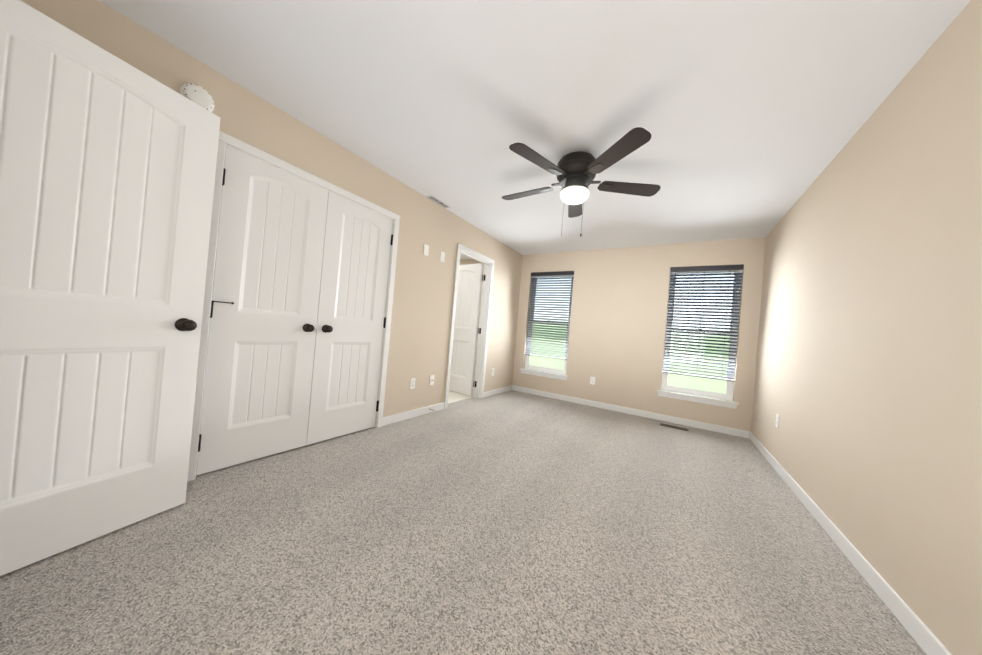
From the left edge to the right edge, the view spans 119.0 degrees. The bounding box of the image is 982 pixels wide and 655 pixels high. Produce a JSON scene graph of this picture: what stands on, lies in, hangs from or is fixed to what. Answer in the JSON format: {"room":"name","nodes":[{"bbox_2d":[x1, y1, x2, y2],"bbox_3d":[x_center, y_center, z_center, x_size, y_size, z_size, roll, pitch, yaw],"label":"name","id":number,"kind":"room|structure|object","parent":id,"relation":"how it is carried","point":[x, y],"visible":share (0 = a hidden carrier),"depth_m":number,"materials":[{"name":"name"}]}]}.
{"room":"empty bedroom","nodes":[
{"label":"empty bedroom","id":0,"kind":"room"},
{"bbox_2d":[20,0,522,416],"bbox_3d":[-0.939,-0.228,3.079,0.120,2.440,5.133,4,-1,32],"label":"wall","id":1,"kind":"structure","parent":0,"point":[420,328],"depth_m":2.94,"materials":[{"name":"paint"}]},
{"bbox_2d":[180,83,214,111],"bbox_3d":[-1.662,-1.309,1.645,0.044,0.140,0.140,4,-1,32],"label":"smoke detector","id":2,"kind":"object","parent":1,"relation":"attached to","point":[198,95],"visible":0.81,"depth_m":1.63,"materials":[{"name":"white plastic"}]},
{"bbox_2d":[196,145,328,474],"bbox_3d":[-1.534,-0.094,2.019,0.100,2.030,0.637,4,-1,32],"label":"closet door","id":3,"kind":"structure","parent":1,"relation":"in","point":[263,319],"depth_m":1.99,"materials":[{"name":"white wood"}]},
{"bbox_2d":[187,130,399,481],"bbox_3d":[-1.424,-0.084,2.328,0.124,2.060,1.298,4,-1,32],"label":"door frame","id":4,"kind":"structure","parent":1,"relation":"attached to","point":[388,272],"depth_m":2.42,"materials":[{"name":"white wood"}]},
{"bbox_2d":[306,192,392,444],"bbox_3d":[-1.195,-0.061,2.561,0.100,2.030,0.637,4,-1,32],"label":"closet door","id":5,"kind":"structure","parent":1,"relation":"in","point":[351,318],"depth_m":2.53,"materials":[{"name":"white wood"}]},
{"bbox_2d":[410,378,415,388],"bbox_3d":[-0.862,0.618,3.186,0.008,0.118,0.072,4,-1,32],"label":"electrical outlet","id":6,"kind":"object","parent":1,"relation":"attached to","point":[412,383],"visible":1,"depth_m":3.18,"materials":[{"name":"white plastic"}]},
{"bbox_2d":[382,402,444,425],"bbox_3d":[-0.838,0.962,3.261,0.013,0.088,0.928,4,-1,32],"label":"baseboard","id":7,"kind":"structure","parent":1,"relation":"attached to","point":[399,417],"depth_m":3.19,"materials":[{"name":"white wood"}]},
{"bbox_2d":[423,244,428,255],"bbox_3d":[-0.722,-0.863,3.224,0.006,0.118,0.072,4,-1,32],"label":"switch plate","id":8,"kind":"object","parent":1,"relation":"attached to","point":[426,250],"visible":1,"depth_m":3.22,"materials":[{"name":"white plastic"}]},
{"bbox_2d":[429,375,434,384],"bbox_3d":[-0.699,0.625,3.439,0.015,0.118,0.072,4,-1,32],"label":"electrical outlet","id":9,"kind":"object","parent":1,"relation":"attached to","point":[431,382],"visible":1,"depth_m":3.44,"materials":[{"name":"white plastic"}]},
{"bbox_2d":[440,251,444,261],"bbox_3d":[-0.578,-0.845,3.454,0.006,0.118,0.072,4,-1,32],"label":"switch plate","id":10,"kind":"object","parent":1,"relation":"attached to","point":[442,256],"visible":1,"depth_m":3.45,"materials":[{"name":"white plastic"}]},
{"bbox_2d":[449,263,482,395],"bbox_3d":[-0.518,0.009,4.641,0.755,2.030,0.167,4,-1,36],"label":"bathroom door","id":11,"kind":"structure","parent":1,"relation":"in","point":[465,328],"depth_m":4.54,"materials":[{"name":"white wood"}]},
{"bbox_2d":[444,243,494,408],"bbox_3d":[-0.332,0.019,4.070,0.124,2.065,0.800,4,-1,32],"label":"door frame","id":12,"kind":"structure","parent":1,"relation":"attached to","point":[482,326],"depth_m":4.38,"materials":[{"name":"white wood"}]},
{"bbox_2d":[473,275,485,386],"bbox_3d":[-0.178,0.052,4.414,0.054,1.720,0.013,4,-1,32],"label":"door hinges","id":13,"kind":"object","parent":12,"relation":"attached to","point":[479,330],"visible":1,"depth_m":4.42,"materials":[{"name":"black metal"}]},
{"bbox_2d":[483,385,513,397],"bbox_3d":[0.122,1.054,4.788,0.018,0.088,0.919,4,-1,32],"label":"baseboard","id":14,"kind":"structure","parent":1,"relation":"attached to","point":[500,390],"depth_m":4.77,"materials":[{"name":"white wood"}]},
{"bbox_2d":[448,387,473,403],"bbox_3d":[-1.442,0.967,4.965,2.579,0.004,2.353,4,-1,32],"label":"bathroom tile floor","id":15,"kind":"structure","parent":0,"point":[454,396],"depth_m":4.34,"materials":[{"name":"beige tile"}]},
{"bbox_2d":[0,390,925,654],"bbox_3d":[-1.059,1.031,2.393,6.174,0.100,6.613,4,-1,32],"label":"floor","id":16,"kind":"structure","parent":0,"point":[511,522],"depth_m":1.32,"materials":[{"name":"carpet"}]},
{"bbox_2d":[660,423,688,430],"bbox_3d":[2.336,1.272,3.693,0.310,0.006,0.110,4,-1,32],"label":"floor vent","id":17,"kind":"object","parent":16,"relation":"in","point":[675,427],"visible":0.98,"depth_m":3.69,"materials":[{"name":"brown"}]},
{"bbox_2d":[99,0,970,259],"bbox_3d":[-0.848,-1.500,2.413,6.174,0.100,6.613,4,-1,32],"label":"ceiling","id":18,"kind":"structure","parent":0,"point":[751,116],"depth_m":1.64,"materials":[{"name":"paint"}]},
{"bbox_2d":[426,195,449,207],"bbox_3d":[-0.593,-1.417,3.274,0.086,0.008,0.310,4,-1,32],"label":"ceiling vent","id":19,"kind":"object","parent":18,"relation":"in","point":[437,201],"visible":1,"depth_m":3.26,"materials":[{"name":"grey metal"}]},
{"bbox_2d":[502,127,660,237],"bbox_3d":[0.616,-1.012,2.305,1.235,0.631,1.280,4,-1,32],"label":"fan","id":20,"kind":"object","parent":18,"relation":"hanging from","point":[575,173],"visible":1,"depth_m":2.17,"materials":[{"name":"black wood"}]},
{"bbox_2d":[460,237,765,431],"bbox_3d":[0.758,-0.070,5.133,6.174,2.440,0.160,4,-1,32],"label":"wall","id":21,"kind":"structure","parent":0,"point":[617,329],"depth_m":4.22,"materials":[{"name":"paint"}]},
{"bbox_2d":[520,368,567,380],"bbox_3d":[0.896,0.793,4.924,0.865,0.080,0.116,4,-1,32],"label":"window sill","id":22,"kind":"structure","parent":21,"relation":"attached to","point":[545,374],"depth_m":4.88,"materials":[{"name":"white wood"}]},
{"bbox_2d":[525,275,573,374],"bbox_3d":[1.020,-0.094,5.010,0.773,1.709,0.074,4,-1,32],"label":"window","id":23,"kind":"structure","parent":21,"relation":"in","point":[541,368],"depth_m":5.02,"materials":[{"name":"white plastic"}]},
{"bbox_2d":[524,271,573,359],"bbox_3d":[0.984,-0.221,4.938,0.767,1.461,0.070,4,-1,32],"label":"window blind","id":24,"kind":"object","parent":23,"relation":"attached to","point":[538,279],"visible":0.85,"depth_m":4.94,"materials":[{"name":"grey plastic"}]},
{"bbox_2d":[590,377,594,384],"bbox_3d":[1.570,0.822,4.472,0.072,0.118,0.008,4,-1,32],"label":"electrical outlet","id":25,"kind":"object","parent":21,"relation":"attached to","point":[592,380],"visible":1,"depth_m":4.47,"materials":[{"name":"white plastic"}]},
{"bbox_2d":[514,385,745,437],"bbox_3d":[1.738,1.186,4.341,3.240,0.088,0.013,4,-1,32],"label":"baseboard","id":26,"kind":"structure","parent":21,"relation":"attached to","point":[696,424],"depth_m":4.09,"materials":[{"name":"white wood"}]},
{"bbox_2d":[657,390,738,408],"bbox_3d":[2.679,0.933,3.798,0.871,0.080,0.116,4,-1,32],"label":"window sill","id":27,"kind":"structure","parent":21,"relation":"attached to","point":[701,399],"depth_m":3.75,"materials":[{"name":"white wood"}]},
{"bbox_2d":[661,269,742,400],"bbox_3d":[2.802,0.046,3.884,0.779,1.709,0.074,4,-1,32],"label":"window","id":28,"kind":"structure","parent":21,"relation":"in","point":[728,395],"depth_m":3.83,"materials":[{"name":"white plastic"}]},
{"bbox_2d":[663,264,743,381],"bbox_3d":[2.767,-0.081,3.812,0.773,1.461,0.070,4,-1,32],"label":"window blind","id":29,"kind":"object","parent":28,"relation":"attached to","point":[708,268],"visible":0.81,"depth_m":3.80,"materials":[{"name":"grey plastic"}]},
{"bbox_2d":[751,0,981,654],"bbox_3d":[1.908,-0.004,1.281,0.120,2.440,5.133,4,-1,32],"label":"wall","id":30,"kind":"structure","parent":0,"point":[868,382],"depth_m":1.32,"materials":[{"name":"paint"}]},
{"bbox_2d":[776,414,779,427],"bbox_3d":[2.636,0.860,2.663,0.008,0.118,0.072,4,-1,32],"label":"electrical outlet","id":31,"kind":"object","parent":30,"relation":"attached to","point":[777,420],"visible":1,"depth_m":2.65,"materials":[{"name":"white plastic"}]},
{"bbox_2d":[746,431,951,654],"bbox_3d":[1.785,1.166,1.358,0.014,0.088,5.013,4,-1,32],"label":"baseboard","id":32,"kind":"structure","parent":30,"relation":"attached to","point":[926,639],"depth_m":1.37,"materials":[{"name":"white wood"}]},
{"label":"outside","id":33,"kind":"structure","parent":0,"visible":0},
{"bbox_2d":[529,273,733,392],"bbox_3d":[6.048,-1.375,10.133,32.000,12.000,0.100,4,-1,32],"label":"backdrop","id":34,"kind":"structure","parent":33,"point":[673,380],"depth_m":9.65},
{"bbox_3d":[-1.504,-0.107,0.464,0.856,2.065,0.124,4,-1,32],"label":"door frame","id":35,"kind":"structure","parent":0,"visible":0},
{"bbox_2d":[0,0,219,575],"bbox_3d":[-1.672,-0.113,1.140,0.165,2.030,0.823,5,0,20],"label":"entry door","id":36,"kind":"structure","parent":35,"relation":"attached to","point":[108,160],"depth_m":1.19,"materials":[{"name":"white wood"}]}
]}

